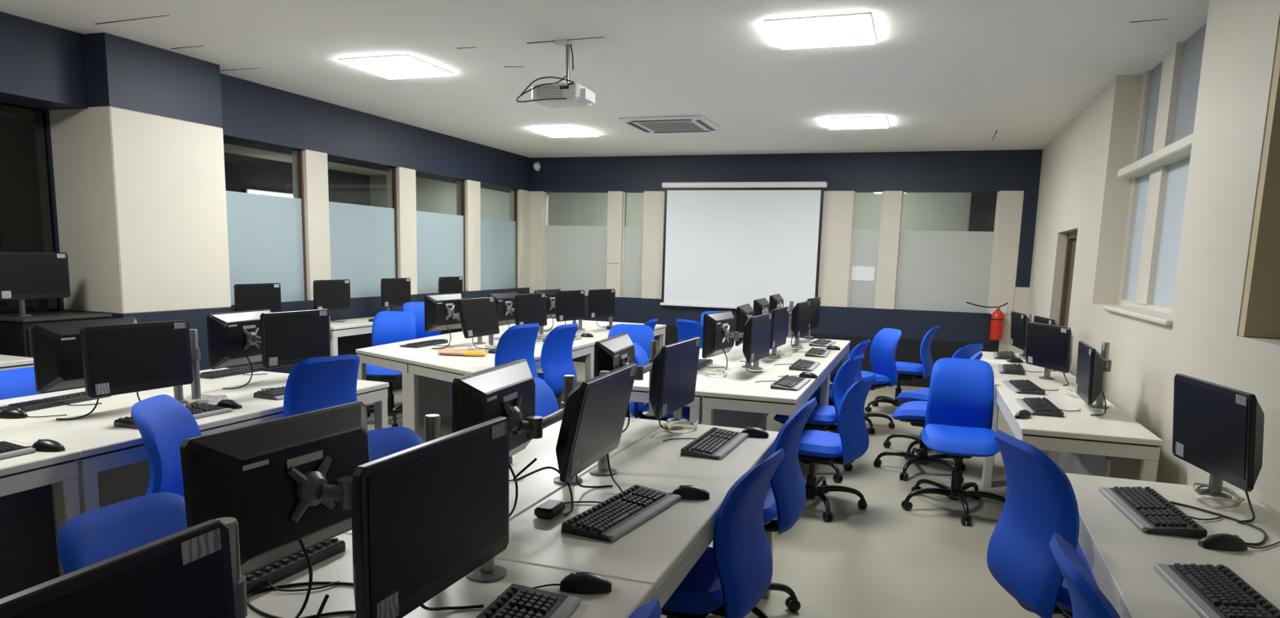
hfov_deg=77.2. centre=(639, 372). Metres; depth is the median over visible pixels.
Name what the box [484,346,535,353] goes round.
keyboard
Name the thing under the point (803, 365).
keyboard
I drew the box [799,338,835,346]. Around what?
keyboard
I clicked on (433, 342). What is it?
keyboard
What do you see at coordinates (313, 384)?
swivel chair
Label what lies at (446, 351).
pouch
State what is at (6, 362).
desk
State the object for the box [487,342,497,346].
cable
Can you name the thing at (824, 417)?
swivel chair
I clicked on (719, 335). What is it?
computer monitor
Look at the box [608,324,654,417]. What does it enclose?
swivel chair
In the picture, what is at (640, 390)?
desk
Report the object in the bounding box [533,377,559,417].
swivel chair
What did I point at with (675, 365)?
computer monitor
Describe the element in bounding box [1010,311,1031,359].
computer monitor
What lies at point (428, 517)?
computer monitor
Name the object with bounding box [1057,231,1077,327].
door
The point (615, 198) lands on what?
pier
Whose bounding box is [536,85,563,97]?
vent
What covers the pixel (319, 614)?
cable
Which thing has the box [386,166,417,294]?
pier
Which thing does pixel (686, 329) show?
swivel chair
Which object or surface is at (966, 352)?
swivel chair
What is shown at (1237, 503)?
cable
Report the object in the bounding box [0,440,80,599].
desk
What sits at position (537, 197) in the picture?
pier
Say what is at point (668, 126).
grille
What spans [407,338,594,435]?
desk
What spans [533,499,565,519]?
power adapter
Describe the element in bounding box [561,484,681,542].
keyboard
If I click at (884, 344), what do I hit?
swivel chair
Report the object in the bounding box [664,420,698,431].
cable
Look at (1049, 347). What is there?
computer monitor
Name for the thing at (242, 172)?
window
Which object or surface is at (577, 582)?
computer mouse
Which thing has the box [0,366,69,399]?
swivel chair
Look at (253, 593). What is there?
cable
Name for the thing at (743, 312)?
computer monitor
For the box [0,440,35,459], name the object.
keyboard
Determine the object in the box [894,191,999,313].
window
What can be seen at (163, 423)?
swivel chair
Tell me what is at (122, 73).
beam
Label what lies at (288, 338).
computer monitor
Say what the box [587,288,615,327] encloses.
computer monitor
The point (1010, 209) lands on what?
pier
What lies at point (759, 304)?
computer monitor
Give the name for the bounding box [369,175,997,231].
window
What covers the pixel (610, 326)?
keyboard
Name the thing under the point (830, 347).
computer mouse
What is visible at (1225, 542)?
computer mouse
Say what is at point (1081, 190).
wall
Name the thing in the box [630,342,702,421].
swivel chair
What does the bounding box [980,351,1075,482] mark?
desk
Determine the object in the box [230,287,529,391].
wall
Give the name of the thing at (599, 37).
trim
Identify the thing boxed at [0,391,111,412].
keyboard
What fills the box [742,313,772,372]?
computer monitor
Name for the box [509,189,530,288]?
pier
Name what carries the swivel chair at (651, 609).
on the floor
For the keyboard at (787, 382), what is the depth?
4.81 m
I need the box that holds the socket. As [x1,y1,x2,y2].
[560,85,568,88]
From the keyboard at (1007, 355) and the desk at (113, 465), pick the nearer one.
the desk at (113, 465)
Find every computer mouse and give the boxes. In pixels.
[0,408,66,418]
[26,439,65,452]
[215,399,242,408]
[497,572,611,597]
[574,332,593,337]
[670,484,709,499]
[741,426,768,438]
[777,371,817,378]
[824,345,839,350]
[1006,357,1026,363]
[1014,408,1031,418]
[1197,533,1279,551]
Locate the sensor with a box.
[533,161,540,170]
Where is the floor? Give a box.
[55,361,1079,617]
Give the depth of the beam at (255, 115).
7.80 m
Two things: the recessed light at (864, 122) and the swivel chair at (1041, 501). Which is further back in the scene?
the recessed light at (864, 122)
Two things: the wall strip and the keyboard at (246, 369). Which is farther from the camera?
the wall strip
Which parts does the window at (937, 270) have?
frosted pane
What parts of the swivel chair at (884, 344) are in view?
seat, leg, leg, backrest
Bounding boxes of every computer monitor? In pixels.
[0,251,71,316]
[0,516,247,617]
[31,317,187,419]
[79,320,208,405]
[179,400,440,617]
[206,309,271,389]
[234,283,281,312]
[260,308,332,369]
[313,279,351,322]
[351,416,509,617]
[380,277,410,311]
[424,293,485,348]
[438,276,462,298]
[451,359,582,517]
[458,297,499,348]
[487,292,517,338]
[513,293,546,338]
[533,288,576,330]
[555,289,585,331]
[555,362,636,488]
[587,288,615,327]
[594,332,658,432]
[648,336,700,429]
[702,310,753,374]
[735,303,767,361]
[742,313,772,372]
[753,297,781,315]
[768,293,795,337]
[768,306,789,358]
[788,301,810,347]
[803,297,820,338]
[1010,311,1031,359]
[1026,321,1072,386]
[1033,315,1058,371]
[1075,341,1111,415]
[1172,373,1264,523]
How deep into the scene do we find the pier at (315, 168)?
7.36 m
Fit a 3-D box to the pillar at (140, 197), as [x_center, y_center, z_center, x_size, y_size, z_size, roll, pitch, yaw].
[-3.649,-1.145,5.835,0.715,1.355,0.910,4,9,19]
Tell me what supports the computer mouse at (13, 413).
on the desk at (114, 402)
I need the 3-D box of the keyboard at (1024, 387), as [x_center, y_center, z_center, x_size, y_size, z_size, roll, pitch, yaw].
[2.449,0.088,4.970,0.296,0.033,0.450,4,9,15]
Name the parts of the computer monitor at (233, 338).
mount plate, arm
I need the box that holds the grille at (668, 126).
[637,120,704,132]
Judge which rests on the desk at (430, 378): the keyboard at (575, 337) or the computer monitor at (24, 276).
the keyboard at (575, 337)
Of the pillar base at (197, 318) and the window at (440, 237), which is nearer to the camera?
the pillar base at (197, 318)
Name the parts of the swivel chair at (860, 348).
seat, backrest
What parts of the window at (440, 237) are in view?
frame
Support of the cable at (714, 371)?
on the desk at (640, 390)
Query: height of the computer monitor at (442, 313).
0.420 m
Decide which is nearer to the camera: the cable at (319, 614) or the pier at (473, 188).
the cable at (319, 614)
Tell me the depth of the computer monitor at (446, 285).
9.10 m
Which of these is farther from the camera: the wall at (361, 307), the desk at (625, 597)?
the wall at (361, 307)
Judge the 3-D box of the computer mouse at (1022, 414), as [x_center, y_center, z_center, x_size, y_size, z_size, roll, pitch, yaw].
[1.972,0.201,4.084,0.061,0.039,0.257,8,11,39]
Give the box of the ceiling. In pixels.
[0,0,1208,175]
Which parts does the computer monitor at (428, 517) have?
plate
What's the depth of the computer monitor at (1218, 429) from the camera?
2.50 m
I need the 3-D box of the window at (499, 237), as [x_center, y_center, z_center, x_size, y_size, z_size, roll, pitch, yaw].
[-1.896,-1.785,10.636,0.040,1.350,1.060,4,9,19]
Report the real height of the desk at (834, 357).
0.750 m
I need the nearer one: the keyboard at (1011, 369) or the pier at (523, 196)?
the keyboard at (1011, 369)
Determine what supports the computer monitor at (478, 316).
on the desk at (430, 378)
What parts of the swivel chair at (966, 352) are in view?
leg, seat, leg, backrest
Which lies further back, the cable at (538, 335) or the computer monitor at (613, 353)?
the cable at (538, 335)
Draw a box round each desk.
[0,354,34,370]
[0,368,288,429]
[0,377,389,535]
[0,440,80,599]
[245,533,355,617]
[295,316,374,364]
[342,417,667,535]
[355,333,501,427]
[402,559,653,617]
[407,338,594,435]
[453,318,606,335]
[494,423,778,608]
[537,321,666,377]
[629,353,746,424]
[699,337,793,427]
[701,357,831,430]
[764,337,850,431]
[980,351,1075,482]
[982,377,1163,487]
[1052,472,1279,617]
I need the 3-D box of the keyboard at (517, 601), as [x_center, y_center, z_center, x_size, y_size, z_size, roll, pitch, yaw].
[-0.328,0.506,1.567,0.296,0.033,0.450,4,9,15]
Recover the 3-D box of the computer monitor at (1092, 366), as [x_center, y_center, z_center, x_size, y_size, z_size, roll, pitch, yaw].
[2.438,0.027,4.252,0.170,0.358,0.470,5,9,21]
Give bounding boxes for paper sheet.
[980,359,1012,364]
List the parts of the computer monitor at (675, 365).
plate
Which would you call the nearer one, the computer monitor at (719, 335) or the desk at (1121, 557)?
the desk at (1121, 557)
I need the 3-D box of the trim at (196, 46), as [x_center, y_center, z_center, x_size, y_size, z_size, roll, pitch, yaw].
[-3.087,-2.220,5.466,0.300,0.002,0.012,5,9,21]
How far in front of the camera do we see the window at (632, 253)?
10.99 m
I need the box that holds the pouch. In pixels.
[437,347,486,355]
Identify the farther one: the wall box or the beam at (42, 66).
the wall box
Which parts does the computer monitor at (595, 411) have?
plate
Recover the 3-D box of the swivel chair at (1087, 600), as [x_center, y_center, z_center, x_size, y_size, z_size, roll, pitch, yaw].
[1.189,0.848,1.680,0.658,0.905,0.653,4,9,17]
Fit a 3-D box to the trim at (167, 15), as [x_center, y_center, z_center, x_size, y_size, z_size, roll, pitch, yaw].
[-3.067,-2.128,4.830,0.641,0.002,0.012,5,9,21]
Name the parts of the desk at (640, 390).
leg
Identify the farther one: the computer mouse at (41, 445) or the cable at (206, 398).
the cable at (206, 398)
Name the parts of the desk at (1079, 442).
leg, modesty panel, leg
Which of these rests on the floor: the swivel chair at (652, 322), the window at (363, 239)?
the swivel chair at (652, 322)
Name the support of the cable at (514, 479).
on the desk at (662, 550)
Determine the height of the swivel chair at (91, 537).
0.875 m
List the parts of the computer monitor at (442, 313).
mount plate, arm, plate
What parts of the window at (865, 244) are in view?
frosted pane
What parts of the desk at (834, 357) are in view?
leg, leg, leg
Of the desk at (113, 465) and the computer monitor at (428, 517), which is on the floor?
the desk at (113, 465)
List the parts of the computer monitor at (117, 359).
plate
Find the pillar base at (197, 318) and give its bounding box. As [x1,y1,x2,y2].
[64,307,233,370]
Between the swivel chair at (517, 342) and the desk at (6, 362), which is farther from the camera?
the swivel chair at (517, 342)
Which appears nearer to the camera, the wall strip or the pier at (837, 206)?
the wall strip
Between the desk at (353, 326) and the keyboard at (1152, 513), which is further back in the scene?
the desk at (353, 326)
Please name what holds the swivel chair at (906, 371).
on the floor
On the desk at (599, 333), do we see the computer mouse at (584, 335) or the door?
the computer mouse at (584, 335)
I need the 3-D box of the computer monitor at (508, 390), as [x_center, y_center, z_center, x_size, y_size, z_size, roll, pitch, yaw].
[-0.340,0.188,2.412,0.170,0.420,0.623,4,9,15]
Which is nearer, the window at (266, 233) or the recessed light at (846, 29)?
the recessed light at (846, 29)
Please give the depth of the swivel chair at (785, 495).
3.12 m
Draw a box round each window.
[0,102,64,314]
[223,151,369,205]
[226,149,307,305]
[328,167,397,297]
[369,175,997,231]
[416,179,465,293]
[480,189,517,289]
[543,191,608,295]
[621,191,644,297]
[847,191,883,308]
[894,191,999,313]
[1102,22,1206,325]
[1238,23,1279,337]
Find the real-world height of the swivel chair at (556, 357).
1.005 m
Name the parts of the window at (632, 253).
frosted pane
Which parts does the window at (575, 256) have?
frosted pane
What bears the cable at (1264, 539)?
on the desk at (1121, 557)
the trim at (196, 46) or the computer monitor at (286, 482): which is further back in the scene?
the trim at (196, 46)
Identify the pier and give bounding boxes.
[291,149,330,300]
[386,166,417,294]
[456,179,480,291]
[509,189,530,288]
[529,191,548,293]
[605,191,626,297]
[640,191,854,306]
[875,191,902,309]
[988,190,1024,314]
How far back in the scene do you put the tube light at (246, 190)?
12.30 m
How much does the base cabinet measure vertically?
1.030 m
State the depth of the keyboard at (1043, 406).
4.22 m
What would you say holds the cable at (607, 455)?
on the desk at (662, 550)
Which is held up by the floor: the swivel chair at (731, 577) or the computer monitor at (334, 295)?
the swivel chair at (731, 577)
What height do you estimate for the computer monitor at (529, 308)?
0.410 m
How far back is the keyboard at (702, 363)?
5.62 m
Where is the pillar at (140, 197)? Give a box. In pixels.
[48,106,231,314]
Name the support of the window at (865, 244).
in the wall at (953, 326)
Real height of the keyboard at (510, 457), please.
0.033 m
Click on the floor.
(884, 559)
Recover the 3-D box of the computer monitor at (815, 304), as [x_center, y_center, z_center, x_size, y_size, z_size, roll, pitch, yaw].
[1.608,-0.520,7.703,0.172,0.410,0.623,5,9,25]
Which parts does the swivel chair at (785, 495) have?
leg, seat, leg, backrest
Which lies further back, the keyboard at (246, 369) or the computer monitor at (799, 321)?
the computer monitor at (799, 321)
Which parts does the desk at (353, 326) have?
leg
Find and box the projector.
[515,39,595,107]
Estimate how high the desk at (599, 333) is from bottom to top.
0.750 m
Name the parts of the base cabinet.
door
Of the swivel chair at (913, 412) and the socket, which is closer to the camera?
the socket
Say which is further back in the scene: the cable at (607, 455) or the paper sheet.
the paper sheet
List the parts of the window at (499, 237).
frosted pane, frame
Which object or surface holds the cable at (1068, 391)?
on the desk at (1079, 442)
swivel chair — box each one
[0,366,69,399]
[56,492,186,574]
[130,394,201,497]
[283,354,359,417]
[365,311,416,426]
[367,426,424,462]
[403,302,440,338]
[448,323,539,393]
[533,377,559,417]
[537,323,577,397]
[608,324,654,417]
[627,596,662,617]
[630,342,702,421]
[643,318,657,330]
[661,448,784,617]
[675,319,702,348]
[700,311,721,325]
[751,397,817,617]
[773,353,864,482]
[798,373,876,521]
[803,338,871,433]
[830,328,901,433]
[864,324,938,412]
[873,351,982,482]
[883,342,982,461]
[901,357,1005,525]
[986,429,1098,617]
[1049,532,1120,617]
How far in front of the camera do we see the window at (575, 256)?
11.27 m
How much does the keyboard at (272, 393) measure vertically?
0.033 m
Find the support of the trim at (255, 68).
attached to the ceiling
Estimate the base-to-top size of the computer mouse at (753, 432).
0.039 m
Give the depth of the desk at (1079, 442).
3.90 m
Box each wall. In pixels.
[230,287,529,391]
[529,287,1029,353]
[1026,0,1279,516]
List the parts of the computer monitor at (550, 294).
mount plate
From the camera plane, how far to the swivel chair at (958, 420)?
5.06 m
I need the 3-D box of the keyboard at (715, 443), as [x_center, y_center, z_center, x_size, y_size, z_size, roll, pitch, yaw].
[0.249,0.275,3.274,0.296,0.033,0.450,5,9,21]
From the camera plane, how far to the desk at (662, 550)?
2.32 m
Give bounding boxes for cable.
[184,394,227,404]
[246,581,353,617]
[300,594,355,617]
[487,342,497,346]
[512,457,573,515]
[537,333,547,336]
[606,453,622,492]
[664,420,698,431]
[705,368,727,375]
[774,350,791,355]
[1064,387,1079,396]
[1169,501,1267,545]
[1191,482,1245,508]
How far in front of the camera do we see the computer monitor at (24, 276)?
4.99 m
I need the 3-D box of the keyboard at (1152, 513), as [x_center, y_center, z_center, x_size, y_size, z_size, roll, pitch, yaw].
[1.652,0.426,2.485,0.296,0.033,0.450,4,9,15]
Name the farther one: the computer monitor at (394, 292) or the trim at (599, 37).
the computer monitor at (394, 292)
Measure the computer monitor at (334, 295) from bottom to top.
0.400 m
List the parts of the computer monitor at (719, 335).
mount plate, arm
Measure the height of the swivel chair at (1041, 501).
0.995 m
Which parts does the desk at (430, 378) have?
leg, modesty panel, leg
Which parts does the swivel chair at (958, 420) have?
lever, leg, leg, backrest, seat, leg, leg, leg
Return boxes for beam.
[0,11,88,110]
[83,32,222,128]
[220,73,530,191]
[506,149,1042,192]
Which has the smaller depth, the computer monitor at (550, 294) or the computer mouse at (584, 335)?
the computer mouse at (584, 335)
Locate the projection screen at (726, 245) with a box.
[660,181,827,310]
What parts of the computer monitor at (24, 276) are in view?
plate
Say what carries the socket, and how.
attached to the projector
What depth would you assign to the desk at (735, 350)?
6.65 m
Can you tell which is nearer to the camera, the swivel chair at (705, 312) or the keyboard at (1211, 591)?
the keyboard at (1211, 591)
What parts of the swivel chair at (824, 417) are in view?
seat, leg, backrest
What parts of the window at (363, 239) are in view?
frame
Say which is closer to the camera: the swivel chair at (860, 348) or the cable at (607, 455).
the cable at (607, 455)
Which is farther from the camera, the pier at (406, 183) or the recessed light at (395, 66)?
the pier at (406, 183)
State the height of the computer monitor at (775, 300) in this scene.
0.430 m
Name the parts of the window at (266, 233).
frame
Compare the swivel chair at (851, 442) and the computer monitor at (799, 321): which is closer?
the swivel chair at (851, 442)
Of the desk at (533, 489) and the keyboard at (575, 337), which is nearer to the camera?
the desk at (533, 489)
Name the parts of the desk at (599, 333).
leg, leg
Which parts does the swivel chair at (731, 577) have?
seat, backrest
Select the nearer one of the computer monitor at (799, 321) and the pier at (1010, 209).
the computer monitor at (799, 321)
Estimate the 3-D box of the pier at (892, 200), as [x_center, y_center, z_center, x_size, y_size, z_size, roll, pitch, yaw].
[3.083,-1.509,9.907,0.220,1.435,0.166,4,9,19]
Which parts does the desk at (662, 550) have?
leg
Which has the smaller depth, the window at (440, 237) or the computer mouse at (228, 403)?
the computer mouse at (228, 403)
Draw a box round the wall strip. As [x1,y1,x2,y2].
[1015,191,1038,287]
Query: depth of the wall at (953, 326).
9.98 m
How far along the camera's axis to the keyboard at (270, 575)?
1.85 m
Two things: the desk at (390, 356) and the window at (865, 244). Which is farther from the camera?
the window at (865, 244)
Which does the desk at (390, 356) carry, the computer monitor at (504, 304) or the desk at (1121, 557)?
the computer monitor at (504, 304)
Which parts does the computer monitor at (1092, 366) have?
plate, arm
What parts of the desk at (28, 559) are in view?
modesty panel, leg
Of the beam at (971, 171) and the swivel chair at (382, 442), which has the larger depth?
the beam at (971, 171)
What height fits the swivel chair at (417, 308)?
0.995 m
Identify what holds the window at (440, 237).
in the wall at (361, 307)
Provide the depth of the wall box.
9.49 m
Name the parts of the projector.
ceiling plate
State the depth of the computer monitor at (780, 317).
5.96 m
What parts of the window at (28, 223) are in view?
frame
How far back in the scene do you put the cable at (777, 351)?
6.37 m
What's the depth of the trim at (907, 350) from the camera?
9.91 m
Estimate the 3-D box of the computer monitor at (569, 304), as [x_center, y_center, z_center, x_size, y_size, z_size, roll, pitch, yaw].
[-0.699,-0.608,7.886,0.172,0.410,0.623,6,9,29]
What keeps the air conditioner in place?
attached to the ceiling
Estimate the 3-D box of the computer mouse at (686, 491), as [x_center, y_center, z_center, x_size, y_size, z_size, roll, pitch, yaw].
[0.093,0.375,2.530,0.257,0.039,0.061,1,8,-5]
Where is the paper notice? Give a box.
[851,266,875,280]
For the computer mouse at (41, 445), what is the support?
on the desk at (28, 559)
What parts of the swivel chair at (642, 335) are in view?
backrest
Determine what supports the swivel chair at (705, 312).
on the floor
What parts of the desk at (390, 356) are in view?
leg, leg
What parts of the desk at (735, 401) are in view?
leg, modesty panel, leg, leg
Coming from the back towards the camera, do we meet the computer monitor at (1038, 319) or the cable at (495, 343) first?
the cable at (495, 343)
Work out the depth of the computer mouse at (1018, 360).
6.33 m
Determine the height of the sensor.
0.120 m
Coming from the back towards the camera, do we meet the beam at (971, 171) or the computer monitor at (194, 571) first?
the beam at (971, 171)
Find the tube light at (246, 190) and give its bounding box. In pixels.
[244,188,293,197]
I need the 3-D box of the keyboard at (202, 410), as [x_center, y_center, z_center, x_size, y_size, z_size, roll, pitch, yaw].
[-2.083,0.178,3.512,0.296,0.033,0.450,5,9,21]
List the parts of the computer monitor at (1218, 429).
plate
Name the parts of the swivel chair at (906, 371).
leg, leg, seat, backrest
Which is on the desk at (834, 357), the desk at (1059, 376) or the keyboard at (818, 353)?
the keyboard at (818, 353)
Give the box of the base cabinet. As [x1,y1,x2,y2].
[0,311,112,389]
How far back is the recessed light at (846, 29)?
4.61 m
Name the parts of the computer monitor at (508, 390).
mount plate, arm, plate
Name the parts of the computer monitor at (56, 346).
plate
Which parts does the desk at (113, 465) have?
leg, modesty panel, leg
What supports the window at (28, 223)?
in the wall
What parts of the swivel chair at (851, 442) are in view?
leg, seat, leg, leg, backrest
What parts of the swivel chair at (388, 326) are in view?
leg, leg, seat, leg, backrest, leg, leg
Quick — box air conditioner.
[618,115,722,133]
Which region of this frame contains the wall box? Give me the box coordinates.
[991,306,1007,315]
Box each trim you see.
[94,14,169,24]
[170,45,201,48]
[220,67,260,71]
[526,36,604,43]
[572,325,994,387]
[1129,18,1168,22]
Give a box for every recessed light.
[337,53,453,79]
[528,125,599,137]
[764,12,876,49]
[822,115,888,129]
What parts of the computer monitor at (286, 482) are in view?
mount plate, arm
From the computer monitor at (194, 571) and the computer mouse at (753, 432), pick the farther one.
the computer mouse at (753, 432)
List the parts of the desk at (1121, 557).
leg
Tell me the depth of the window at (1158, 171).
4.86 m
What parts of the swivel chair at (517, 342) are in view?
backrest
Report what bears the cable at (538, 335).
on the desk at (599, 333)
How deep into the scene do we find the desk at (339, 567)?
1.75 m
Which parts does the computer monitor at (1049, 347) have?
plate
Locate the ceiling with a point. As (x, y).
(944, 75)
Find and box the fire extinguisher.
[965,302,1008,340]
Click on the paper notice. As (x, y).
(859, 273)
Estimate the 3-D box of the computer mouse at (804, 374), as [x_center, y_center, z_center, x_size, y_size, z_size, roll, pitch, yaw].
[1.026,0.011,5.221,0.257,0.039,0.061,2,8,5]
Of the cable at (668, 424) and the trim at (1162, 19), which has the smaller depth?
the cable at (668, 424)
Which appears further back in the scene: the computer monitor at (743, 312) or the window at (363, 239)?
the window at (363, 239)
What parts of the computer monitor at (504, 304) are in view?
mount plate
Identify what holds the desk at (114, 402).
on the floor
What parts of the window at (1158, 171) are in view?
sill, frame, frosted pane, pane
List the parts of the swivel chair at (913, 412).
leg, seat, leg, leg, leg, leg, backrest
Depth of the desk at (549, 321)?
8.68 m
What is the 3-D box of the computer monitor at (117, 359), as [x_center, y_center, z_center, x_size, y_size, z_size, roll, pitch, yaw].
[-2.171,-0.019,3.527,0.175,0.415,0.623,5,9,23]
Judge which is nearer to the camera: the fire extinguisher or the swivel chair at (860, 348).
the swivel chair at (860, 348)
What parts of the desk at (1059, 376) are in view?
leg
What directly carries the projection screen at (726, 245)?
attached to the pier at (837, 206)
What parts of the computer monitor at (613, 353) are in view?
mount plate, arm, plate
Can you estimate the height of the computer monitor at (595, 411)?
0.410 m
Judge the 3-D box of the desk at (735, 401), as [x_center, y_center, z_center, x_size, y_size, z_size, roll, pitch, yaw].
[0.891,0.383,5.380,0.540,0.750,1.800,4,9,19]
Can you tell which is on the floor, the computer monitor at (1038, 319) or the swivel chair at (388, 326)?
the swivel chair at (388, 326)
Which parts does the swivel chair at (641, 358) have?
backrest, seat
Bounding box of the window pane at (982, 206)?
[967,192,996,231]
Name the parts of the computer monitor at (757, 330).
plate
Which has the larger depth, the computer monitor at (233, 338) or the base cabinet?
the base cabinet
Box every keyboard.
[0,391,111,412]
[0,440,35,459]
[113,402,231,429]
[200,364,271,378]
[244,537,346,594]
[253,386,285,399]
[399,338,448,347]
[475,583,581,617]
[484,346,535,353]
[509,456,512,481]
[541,336,581,342]
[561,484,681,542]
[603,323,623,329]
[662,426,748,459]
[697,359,724,370]
[755,374,810,391]
[773,359,820,371]
[791,347,831,357]
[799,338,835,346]
[993,351,1026,359]
[998,363,1042,375]
[1002,379,1058,395]
[1015,397,1080,417]
[1098,486,1221,538]
[1153,563,1279,617]
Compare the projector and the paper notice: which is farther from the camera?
the paper notice
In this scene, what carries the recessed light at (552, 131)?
in the ceiling

